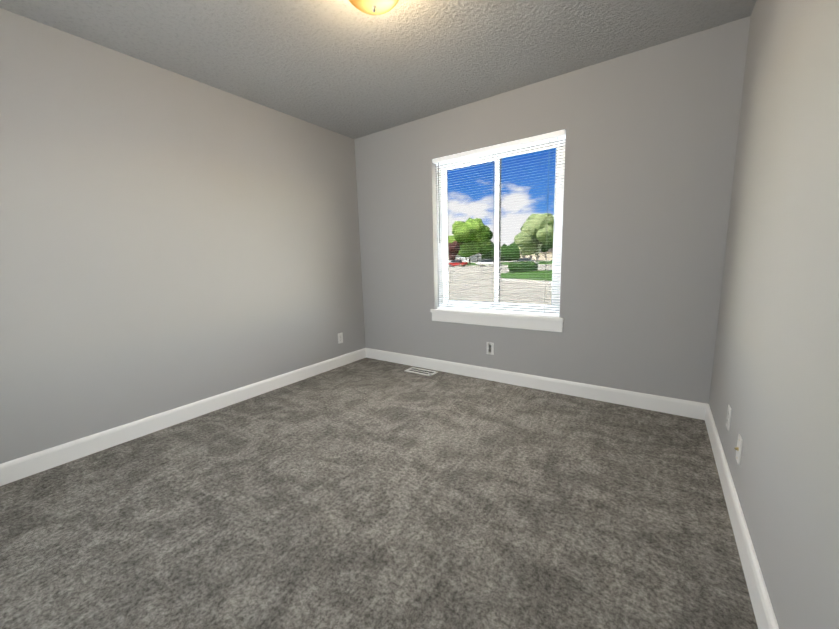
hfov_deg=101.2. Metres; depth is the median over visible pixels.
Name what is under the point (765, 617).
baseboard
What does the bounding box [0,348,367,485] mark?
baseboard
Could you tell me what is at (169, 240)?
wall
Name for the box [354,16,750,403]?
wall
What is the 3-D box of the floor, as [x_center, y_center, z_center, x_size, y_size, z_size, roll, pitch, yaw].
[-0.414,0.930,1.712,3.449,0.100,4.060,5,11,34]
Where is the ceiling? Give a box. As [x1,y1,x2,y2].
[0,0,755,138]
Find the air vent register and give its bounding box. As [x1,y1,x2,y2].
[404,367,437,375]
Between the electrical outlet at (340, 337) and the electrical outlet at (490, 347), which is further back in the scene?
the electrical outlet at (340, 337)
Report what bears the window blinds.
attached to the window
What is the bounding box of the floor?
[0,358,757,628]
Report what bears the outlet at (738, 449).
attached to the wall at (775, 380)
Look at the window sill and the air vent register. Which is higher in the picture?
the window sill
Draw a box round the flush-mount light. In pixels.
[349,0,398,14]
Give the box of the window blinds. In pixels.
[432,129,565,315]
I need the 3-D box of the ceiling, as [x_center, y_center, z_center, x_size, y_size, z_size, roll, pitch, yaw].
[-0.485,-1.578,1.318,3.449,0.100,4.060,5,11,34]
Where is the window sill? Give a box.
[430,308,563,331]
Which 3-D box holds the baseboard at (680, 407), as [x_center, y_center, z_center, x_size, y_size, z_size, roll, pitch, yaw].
[0.651,0.556,3.211,3.090,0.115,0.014,5,11,34]
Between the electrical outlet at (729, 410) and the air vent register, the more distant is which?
the air vent register
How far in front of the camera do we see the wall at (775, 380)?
1.05 m
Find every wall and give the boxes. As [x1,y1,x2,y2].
[0,8,365,463]
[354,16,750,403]
[709,0,838,628]
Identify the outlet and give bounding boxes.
[338,333,342,343]
[486,342,493,354]
[726,405,731,430]
[734,434,742,464]
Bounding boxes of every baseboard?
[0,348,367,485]
[364,348,706,418]
[700,404,778,628]
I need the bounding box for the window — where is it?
[436,136,565,313]
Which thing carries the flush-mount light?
attached to the ceiling
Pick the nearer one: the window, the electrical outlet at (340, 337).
the window
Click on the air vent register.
(421, 371)
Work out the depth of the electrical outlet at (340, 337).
3.75 m

